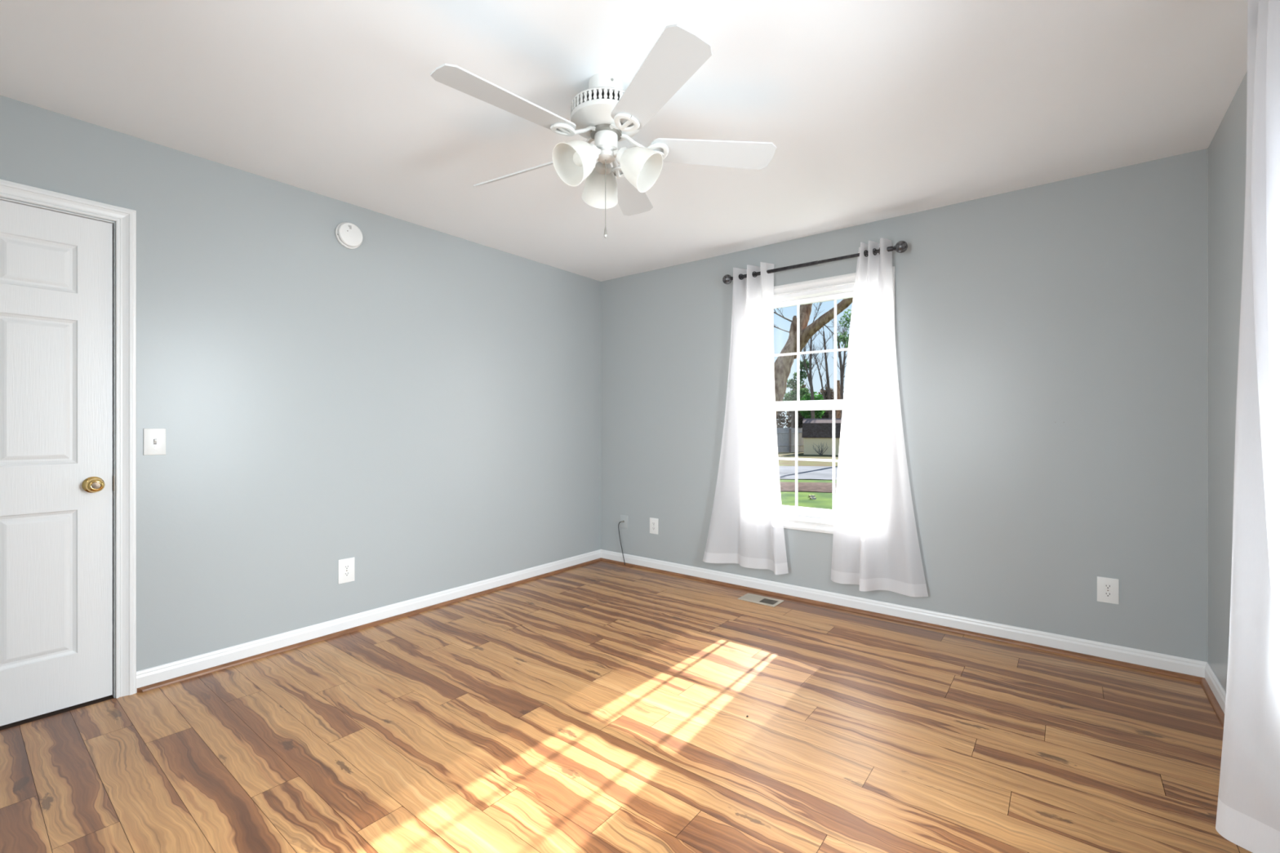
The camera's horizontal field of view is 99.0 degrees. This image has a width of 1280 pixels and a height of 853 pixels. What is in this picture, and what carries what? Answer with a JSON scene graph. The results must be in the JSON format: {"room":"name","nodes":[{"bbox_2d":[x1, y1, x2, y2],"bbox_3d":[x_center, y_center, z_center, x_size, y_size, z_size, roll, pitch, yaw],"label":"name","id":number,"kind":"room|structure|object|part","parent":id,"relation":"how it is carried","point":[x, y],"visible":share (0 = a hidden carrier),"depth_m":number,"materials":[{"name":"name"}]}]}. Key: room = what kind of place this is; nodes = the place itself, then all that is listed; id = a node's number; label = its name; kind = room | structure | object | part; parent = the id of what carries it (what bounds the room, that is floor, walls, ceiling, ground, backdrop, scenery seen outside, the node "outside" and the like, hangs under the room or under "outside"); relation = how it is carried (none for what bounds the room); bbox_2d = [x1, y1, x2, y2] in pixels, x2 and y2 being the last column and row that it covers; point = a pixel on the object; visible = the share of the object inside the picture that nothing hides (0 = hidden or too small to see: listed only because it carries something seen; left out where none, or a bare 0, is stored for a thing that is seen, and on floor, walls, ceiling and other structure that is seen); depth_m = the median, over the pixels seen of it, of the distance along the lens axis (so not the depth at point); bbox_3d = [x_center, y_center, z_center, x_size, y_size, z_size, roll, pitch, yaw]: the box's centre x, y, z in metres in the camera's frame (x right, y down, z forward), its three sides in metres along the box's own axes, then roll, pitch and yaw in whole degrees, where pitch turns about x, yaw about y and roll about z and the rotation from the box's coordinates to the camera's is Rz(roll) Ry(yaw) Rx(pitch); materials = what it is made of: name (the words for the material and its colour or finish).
{"room":"empty bedroom","nodes":[
{"label":"empty bedroom","id":0,"kind":"room"},
{"bbox_2d":[0,95,600,697],"bbox_3d":[-1.692,-0.052,3.188,0.140,2.440,4.200,0,0,38],"label":"wall","id":1,"kind":"structure","parent":0,"point":[420,406],"depth_m":2.98,"materials":[{"name":"grey paint"}]},
{"bbox_2d":[0,200,112,726],"bbox_3d":[-2.494,0.141,2.045,0.102,2.029,0.760,0,0,38],"label":"door","id":2,"kind":"structure","parent":1,"relation":"in","point":[56,268],"depth_m":2.22,"materials":[{"name":"white paint"}]},
{"bbox_3d":[-2.282,0.246,2.287,0.066,0.068,0.068,0,0,38],"label":"knob","id":3,"kind":"part","parent":2,"relation":"part of","materials":[{"name":"gold metal"}]},
{"bbox_2d":[0,178,136,698],"bbox_3d":[-2.544,0.111,2.084,0.159,2.114,0.904,0,0,38],"label":"trim","id":4,"kind":"structure","parent":1,"relation":"attached to","point":[125,219],"depth_m":2.36,"materials":[{"name":"white paint"}]},
{"bbox_3d":[-2.267,0.245,2.354,0.016,0.065,0.002,0,0,38],"label":"strike plate","id":5,"kind":"part","parent":4,"relation":"part of","materials":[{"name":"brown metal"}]},
{"bbox_2d":[143,428,165,455],"bbox_3d":[-2.171,0.068,2.448,0.017,0.119,0.076,0,0,38],"label":"light switch","id":6,"kind":"object","parent":1,"relation":"attached to","point":[154,439],"visible":1,"depth_m":2.45,"materials":[{"name":"white plastic"}]},
{"bbox_2d":[337,557,354,584],"bbox_3d":[-1.665,0.818,3.102,0.008,0.136,0.089,0,0,38],"label":"outlet","id":7,"kind":"object","parent":1,"relation":"attached to","point":[345,566],"visible":1,"depth_m":3.10,"materials":[{"name":"white plastic"}]},
{"bbox_2d":[343,571,350,576],"bbox_3d":[-1.663,0.837,3.101,0.002,0.025,0.034,0,0,38],"label":"receptacle","id":8,"kind":"object","parent":7,"relation":"attached to","point":[345,573],"depth_m":3.10,"materials":[{"name":"white plastic"}]},
{"bbox_2d":[343,564,350,569],"bbox_3d":[-1.663,0.798,3.101,0.002,0.025,0.034,0,0,38],"label":"receptacle","id":9,"kind":"object","parent":7,"relation":"attached to","point":[345,566],"depth_m":3.10,"materials":[{"name":"white plastic"}]},
{"bbox_2d":[335,222,363,248],"bbox_3d":[-1.645,-1.086,3.102,0.041,0.146,0.146,0,0,38],"label":"smoke detector","id":10,"kind":"object","parent":1,"relation":"attached to","point":[348,234],"visible":1,"depth_m":3.08,"materials":[{"name":"white plastic"}]},
{"bbox_2d":[136,549,600,693],"bbox_3d":[-1.276,1.123,3.597,0.012,0.090,3.044,0,0,38],"label":"baseboard","id":11,"kind":"structure","parent":1,"relation":"attached to","point":[171,670],"depth_m":3.03,"materials":[{"name":"white paint"}]},
{"bbox_2d":[137,558,600,693],"bbox_3d":[-1.267,1.158,3.584,0.019,0.019,3.028,0,0,38],"label":"trim","id":12,"kind":"structure","parent":1,"relation":"attached to","point":[218,668],"depth_m":3.02,"materials":[{"name":"brown wood"}]},
{"bbox_2d":[0,0,1247,281],"bbox_3d":[-0.124,-1.332,2.050,4.013,0.120,4.340,0,0,38],"label":"ceiling","id":13,"kind":"structure","parent":0,"point":[871,110],"depth_m":2.07,"materials":[{"name":"white paint"}]},
{"bbox_2d":[430,23,776,237],"bbox_3d":[-0.158,-0.986,2.022,1.228,0.572,1.229,0,0,38],"label":"ceiling fan","id":14,"kind":"object","parent":13,"relation":"hanging from","point":[606,114],"visible":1,"depth_m":1.93,"materials":[{"name":"white metal"}]},
{"bbox_3d":[-0.411,-1.037,1.745,0.481,0.033,0.144,0,0,-41],"label":"blade","id":15,"kind":"part","parent":14,"relation":"part of","materials":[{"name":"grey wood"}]},
{"bbox_3d":[-0.471,-1.037,2.229,0.481,0.076,0.130,0,0,28],"label":"blade","id":16,"kind":"part","parent":14,"relation":"part of","materials":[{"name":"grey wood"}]},
{"bbox_3d":[-0.236,-1.053,1.935,0.089,0.076,0.185,0,0,38],"label":"blade arm","id":17,"kind":"part","parent":14,"relation":"part of","materials":[{"name":"white metal"}]},
{"bbox_3d":[-0.232,-0.935,1.938,0.146,0.156,0.157,0,0,38],"label":"lamp shade","id":18,"kind":"part","parent":14,"relation":"part of","materials":[{"name":"white glass"}]},
{"bbox_3d":[-0.208,-0.961,1.954,0.050,0.062,0.070,0,0,38],"label":"bulb","id":19,"kind":"part","parent":14,"relation":"part of","materials":[{"name":"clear glass"}]},
{"bbox_3d":[-0.252,-1.048,2.093,0.185,0.086,0.079,0,0,38],"label":"blade arm","id":20,"kind":"part","parent":14,"relation":"part of","materials":[{"name":"white metal"}]},
{"bbox_3d":[-0.154,-0.935,2.169,0.156,0.156,0.154,0,0,38],"label":"lamp shade","id":21,"kind":"part","parent":14,"relation":"part of","materials":[{"name":"white glass"}]},
{"bbox_3d":[-0.127,-0.863,2.014,0.004,0.251,0.003,0,0,38],"label":"pull chain","id":22,"kind":"part","parent":14,"relation":"part of","materials":[{"name":"silver metal"}]},
{"bbox_3d":[-0.127,-0.718,2.014,0.011,0.044,0.011,0,0,4],"label":"pull knob","id":23,"kind":"part","parent":14,"relation":"part of","materials":[{"name":"silver metal"}]},
{"bbox_3d":[-0.083,-1.003,2.012,0.042,0.030,0.024,0,0,18],"label":"lamp arm","id":24,"kind":"part","parent":14,"relation":"part of","materials":[{"name":"white ceramic"}]},
{"bbox_3d":[-0.084,-1.053,2.166,0.089,0.075,0.183,0,0,-2],"label":"blade arm","id":25,"kind":"part","parent":14,"relation":"part of","materials":[{"name":"white metal"}]},
{"bbox_3d":[-0.077,-1.053,1.889,0.089,0.076,0.183,0,0,-38],"label":"blade arm","id":26,"kind":"part","parent":14,"relation":"part of","materials":[{"name":"white metal"}]},
{"bbox_3d":[-0.042,-1.037,2.418,0.145,0.031,0.481,0,0,9],"label":"blade","id":27,"kind":"part","parent":14,"relation":"part of","materials":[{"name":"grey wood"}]},
{"bbox_3d":[0.011,-0.935,1.990,0.157,0.156,0.148,0,0,38],"label":"lamp shade","id":28,"kind":"part","parent":14,"relation":"part of","materials":[{"name":"white glass"}]},
{"bbox_3d":[0.020,-1.053,2.030,0.183,0.076,0.089,0,0,-20],"label":"blade arm","id":29,"kind":"part","parent":14,"relation":"part of","materials":[{"name":"white metal"}]},
{"bbox_3d":[0.050,-1.037,1.666,0.144,0.036,0.481,0,0,-23],"label":"blade","id":30,"kind":"part","parent":14,"relation":"part of","materials":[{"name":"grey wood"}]},
{"bbox_3d":[0.273,-1.037,2.067,0.481,0.036,0.144,0,0,-9],"label":"blade","id":31,"kind":"part","parent":14,"relation":"part of","materials":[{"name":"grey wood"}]},
{"bbox_2d":[0,560,1252,852],"bbox_3d":[-0.124,1.198,2.050,4.013,0.060,4.340,0,0,38],"label":"floor","id":32,"kind":"structure","parent":0,"point":[601,706],"depth_m":2.03,"materials":[{"name":"laminate"}]},
{"bbox_2d":[737,593,784,607],"bbox_3d":[0.811,1.165,3.672,0.266,0.005,0.156,0,0,38],"label":"floor vent","id":33,"kind":"object","parent":32,"relation":"in","point":[754,598],"visible":1,"depth_m":3.67,"materials":[{"name":"beige metal"}]},
{"bbox_2d":[600,148,1206,662],"bbox_3d":[1.170,-0.052,3.704,4.013,2.440,0.140,0,0,38],"label":"wall","id":34,"kind":"structure","parent":0,"point":[1080,302],"depth_m":2.96,"materials":[{"name":"grey paint"}]},
{"bbox_2d":[620,515,627,528],"bbox_3d":[-0.139,0.808,4.626,0.083,0.108,0.020,0,0,38],"label":"cable plate","id":35,"kind":"object","parent":34,"relation":"attached to","point":[623,525],"visible":1,"depth_m":4.63,"materials":[{"name":"grey plastic"}]},
{"bbox_2d":[617,520,625,564],"bbox_3d":[-0.147,0.979,4.604,0.064,0.363,0.042,0,0,38],"label":"coaxial cable","id":36,"kind":"object","parent":35,"relation":"hanging from","point":[621,521],"visible":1,"depth_m":4.60,"materials":[{"name":"black plastic"}]},
{"bbox_2d":[649,517,658,534],"bbox_3d":[0.113,0.808,4.437,0.085,0.127,0.008,0,0,38],"label":"outlet","id":37,"kind":"object","parent":34,"relation":"attached to","point":[654,522],"visible":1,"depth_m":4.43,"materials":[{"name":"white plastic"}]},
{"bbox_2d":[722,240,907,284],"bbox_3d":[1.099,-1.051,3.591,1.223,0.080,0.124,0,0,38],"label":"curtain rod","id":38,"kind":"object","parent":34,"relation":"attached to","point":[900,246],"visible":0.91,"depth_m":3.51,"materials":[{"name":"black metal"}]},
{"bbox_2d":[702,262,788,574],"bbox_3d":[0.728,-0.065,3.840,0.635,2.102,0.119,0,0,38],"label":"curtain","id":39,"kind":"object","parent":38,"relation":"hanging from","point":[746,529],"visible":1,"depth_m":3.79,"materials":[{"name":"white fabric"}]},
{"bbox_2d":[830,238,928,597],"bbox_3d":[1.410,-0.064,3.295,0.569,2.104,0.136,0,0,38],"label":"curtain","id":40,"kind":"object","parent":38,"relation":"hanging from","point":[876,544],"visible":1,"depth_m":3.29,"materials":[{"name":"white fabric"}]},
{"bbox_2d":[773,266,895,533],"bbox_3d":[1.188,-0.137,3.697,1.038,1.668,0.189,0,0,38],"label":"window","id":41,"kind":"structure","parent":34,"relation":"in","point":[793,516],"depth_m":3.66,"materials":[{"name":"white paint"}]},
{"bbox_2d":[777,409,838,510],"bbox_3d":[1.178,0.221,3.684,0.764,0.659,0.010,0,0,38],"label":"grille","id":42,"kind":"object","parent":41,"relation":"attached to","point":[785,507],"depth_m":3.72,"materials":[{"name":"white plastic"}]},
{"bbox_3d":[1.178,0.228,3.684,0.852,0.764,0.028,0,0,38],"label":"sash","id":43,"kind":"part","parent":41,"relation":"part of","materials":[{"name":"white plastic"}]},
{"bbox_2d":[773,299,848,400],"bbox_3d":[1.198,-0.510,3.710,0.764,0.664,0.010,0,0,38],"label":"grille","id":44,"kind":"object","parent":41,"relation":"attached to","point":[808,301],"depth_m":3.76,"materials":[{"name":"white plastic"}]},
{"bbox_3d":[1.198,-0.505,3.710,0.852,0.746,0.028,0,0,38],"label":"sash","id":45,"kind":"part","parent":41,"relation":"part of","materials":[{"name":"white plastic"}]},
{"bbox_3d":[1.194,-0.137,3.705,0.910,1.540,0.170,0,0,38],"label":"frame","id":46,"kind":"part","parent":41,"relation":"part of","materials":[{"name":"white plastic"}]},
{"bbox_2d":[600,557,1204,682],"bbox_3d":[1.113,1.158,3.632,3.709,0.019,0.019,0,0,38],"label":"trim","id":47,"kind":"structure","parent":34,"relation":"attached to","point":[1142,668],"depth_m":3.12,"materials":[{"name":"brown wood"}]},
{"bbox_2d":[600,549,1207,677],"bbox_3d":[1.123,1.123,3.644,3.733,0.090,0.012,0,0,38],"label":"baseboard","id":48,"kind":"structure","parent":34,"relation":"attached to","point":[1136,656],"depth_m":3.13,"materials":[{"name":"white paint"}]},
{"bbox_2d":[1097,576,1119,604],"bbox_3d":[2.320,0.813,2.710,0.083,0.124,0.008,0,0,38],"label":"outlet","id":49,"kind":"object","parent":34,"relation":"attached to","point":[1108,588],"visible":1,"depth_m":2.71,"materials":[{"name":"white plastic"}]},
{"bbox_2d":[1103,591,1112,597],"bbox_3d":[2.319,0.832,2.708,0.034,0.025,0.002,0,0,38],"label":"receptacle","id":50,"kind":"object","parent":49,"relation":"attached to","point":[1106,594],"depth_m":2.71,"materials":[{"name":"white plastic"}]},
{"bbox_2d":[1103,583,1112,589],"bbox_3d":[2.319,0.793,2.708,0.034,0.025,0.002,0,0,38],"label":"receptacle","id":51,"kind":"object","parent":49,"relation":"attached to","point":[1106,586],"depth_m":2.71,"materials":[{"name":"white plastic"}]},
{"bbox_2d":[1206,147,1208,662],"bbox_3d":[2.595,-0.097,2.499,0.006,2.350,0.006,0,0,38],"label":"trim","id":52,"kind":"structure","parent":34,"relation":"attached to","point":[1207,148],"depth_m":2.50,"materials":[{"name":"grey paint"}]},
{"bbox_2d":[1208,71,1247,692],"bbox_3d":[1.358,-0.052,0.802,0.140,2.440,4.200,0,0,38],"label":"wall","id":53,"kind":"structure","parent":0,"point":[1227,150],"depth_m":2.25,"materials":[{"name":"grey paint"}]},
{"bbox_2d":[1200,678,1224,728],"bbox_3d":[1.329,1.158,0.913,0.019,0.019,4.036,0,0,38],"label":"trim","id":54,"kind":"structure","parent":53,"relation":"attached to","point":[1218,710],"depth_m":2.30,"materials":[{"name":"brown wood"}]},
{"bbox_2d":[1204,662,1226,713],"bbox_3d":[1.341,1.123,0.904,0.012,0.090,4.060,0,0,38],"label":"baseboard","id":55,"kind":"structure","parent":53,"relation":"attached to","point":[1214,683],"depth_m":2.32,"materials":[{"name":"white paint"}]},
{"bbox_3d":[1.297,-1.051,0.939,0.124,0.080,1.223,0,0,38],"label":"curtain rod","id":56,"kind":"object","parent":53,"relation":"attached to","visible":0},
{"bbox_2d":[1215,0,1279,852],"bbox_3d":[1.437,-0.062,1.231,0.176,2.109,0.532,0,0,40],"label":"curtain","id":57,"kind":"object","parent":56,"relation":"hanging from","point":[1248,813],"visible":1,"depth_m":1.32,"materials":[{"name":"white fabric"}]},
{"label":"outside","id":58,"kind":"structure","parent":0,"visible":0},
{"bbox_2d":[779,479,836,509],"bbox_3d":[21.524,2.168,44.927,105.000,0.200,89.840,0,0,38],"label":"ground","id":59,"kind":"structure","parent":58,"point":[824,500],"depth_m":15.91,"materials":[{"name":"green plant"}]},
{"bbox_2d":[779,481,836,492],"bbox_3d":[1.813,1.998,18.985,60.003,0.120,2.763,0,0,9],"label":"mulch bed","id":60,"kind":"object","parent":59,"relation":"on","point":[784,486],"visible":0.06,"depth_m":17.71,"materials":[{"name":"brown soil"}]},
{"bbox_2d":[773,297,853,416],"bbox_3d":[6.223,-3.132,20.033,5.869,10.685,3.388,0,0,27],"label":"tree","id":61,"kind":"object","parent":60,"relation":"on","point":[783,364],"visible":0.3,"depth_m":19.71,"materials":[{"name":"brown plant"}]},
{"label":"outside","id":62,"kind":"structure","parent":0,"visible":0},
{"bbox_2d":[777,452,838,466],"bbox_3d":[7.132,2.048,53.939,77.149,0.020,73.468,0,0,38],"label":"verge","id":63,"kind":"structure","parent":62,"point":[787,455],"depth_m":32.62,"materials":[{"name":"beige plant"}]},
{"bbox_2d":[776,411,786,427],"bbox_3d":[14.284,-1.126,59.156,3.234,8.223,2.725,0,0,38],"label":"thicket","id":64,"kind":"object","parent":63,"relation":"on","point":[780,422],"visible":0.05,"depth_m":58.37,"materials":[{"name":"grey plant"}]},
{"bbox_2d":[776,427,804,452],"bbox_3d":[10.092,1.083,43.604,7.472,1.970,0.789,0,0,-6],"label":"wooden fence","id":65,"kind":"object","parent":63,"relation":"on","point":[785,436],"visible":0.3,"depth_m":43.59,"materials":[{"name":"grey wood"}]},
{"bbox_3d":[9.213,1.073,43.601,5.504,1.950,0.024,0,0,0],"label":"board panel","id":66,"kind":"part","parent":65,"relation":"part of","materials":[{"name":"grey wood"}]},
{"bbox_3d":[11.947,1.118,43.493,0.156,1.900,0.180,0,0,38],"label":"post","id":67,"kind":"part","parent":65,"relation":"part of","materials":[{"name":"grey wood"}]},
{"bbox_3d":[12.852,1.073,43.992,1.919,1.950,0.024,0,0,-24],"label":"board panel","id":68,"kind":"part","parent":65,"relation":"part of","materials":[{"name":"grey wood"}]},
{"bbox_2d":[785,382,808,428],"bbox_3d":[17.306,-1.003,59.321,3.168,8.066,2.676,0,0,38],"label":"thicket","id":69,"kind":"object","parent":63,"relation":"on","point":[800,418],"visible":0.18,"depth_m":58.98,"materials":[{"name":"plant"}]},
{"bbox_2d":[782,359,812,427],"bbox_3d":[13.764,-1.965,48.497,3.036,8.097,1.540,0,0,9],"label":"pine tree","id":70,"kind":"object","parent":63,"relation":"on","point":[788,397],"visible":0.7,"depth_m":48.32,"materials":[{"name":"green plant"}]},
{"bbox_2d":[800,318,820,418],"bbox_3d":[14.274,-3.753,46.084,3.116,11.645,1.797,0,0,45],"label":"bare tree","id":71,"kind":"object","parent":63,"relation":"on","point":[810,376],"visible":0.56,"depth_m":45.92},
{"bbox_2d":[800,391,825,418],"bbox_3d":[16.416,-0.664,51.992,2.821,5.472,2.229,0,0,38],"label":"bush","id":72,"kind":"object","parent":63,"relation":"on","point":[806,413],"visible":0.27,"depth_m":51.67,"materials":[{"name":"green plant"}]},
{"bbox_2d":[813,441,828,455],"bbox_3d":[12.767,1.585,38.729,0.828,0.997,0.930,0,0,-29],"label":"bare shrub","id":73,"kind":"object","parent":63,"relation":"on","point":[822,451],"visible":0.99,"depth_m":38.79,"materials":[{"name":"plant"}]},
{"bbox_2d":[801,417,841,455],"bbox_3d":[14.319,0.730,40.730,4.140,2.676,3.278,0,0,20],"label":"garden shed","id":74,"kind":"object","parent":63,"relation":"on","point":[815,431],"visible":0.6,"depth_m":39.79,"materials":[{"name":"beige wood"}]},
{"bbox_2d":[815,383,835,418],"bbox_3d":[20.347,-0.860,59.435,3.287,7.550,2.688,0,0,38],"label":"thicket","id":75,"kind":"object","parent":63,"relation":"on","point":[825,415],"visible":0.13,"depth_m":59.05,"materials":[{"name":"plant"}]},
{"bbox_2d":[812,323,841,418],"bbox_3d":[17.073,-3.995,50.158,2.483,12.142,2.525,0,0,-11],"label":"bare tree","id":76,"kind":"object","parent":63,"relation":"on","point":[824,347],"visible":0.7,"depth_m":50.08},
{"bbox_2d":[835,380,840,417],"bbox_3d":[16.685,-0.906,45.922,0.463,5.976,0.503,0,0,38],"label":"tree stump","id":77,"kind":"object","parent":63,"relation":"on","point":[837,411],"visible":0.3,"depth_m":45.87,"materials":[{"name":"brown wood"}]},
{"bbox_2d":[831,319,849,417],"bbox_3d":[17.645,-3.855,47.349,2.538,11.852,1.569,0,0,23],"label":"bare tree","id":78,"kind":"object","parent":63,"relation":"on","point":[842,364],"visible":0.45,"depth_m":47.36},
{"bbox_2d":[833,309,851,347],"bbox_3d":[11.299,-2.167,30.016,1.179,8.490,1.198,0,0,38],"label":"pine tree","id":79,"kind":"object","parent":63,"relation":"on","point":[847,321],"visible":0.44,"depth_m":29.92,"materials":[{"name":"green plant"}]},
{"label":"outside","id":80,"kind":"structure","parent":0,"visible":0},
{"bbox_2d":[778,466,837,479],"bbox_3d":[2.783,2.038,25.362,60.002,0.020,7.303,0,0,9],"label":"road","id":81,"kind":"structure","parent":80,"point":[785,472],"depth_m":24.29,"materials":[{"name":"grey asphalt"}]}
]}

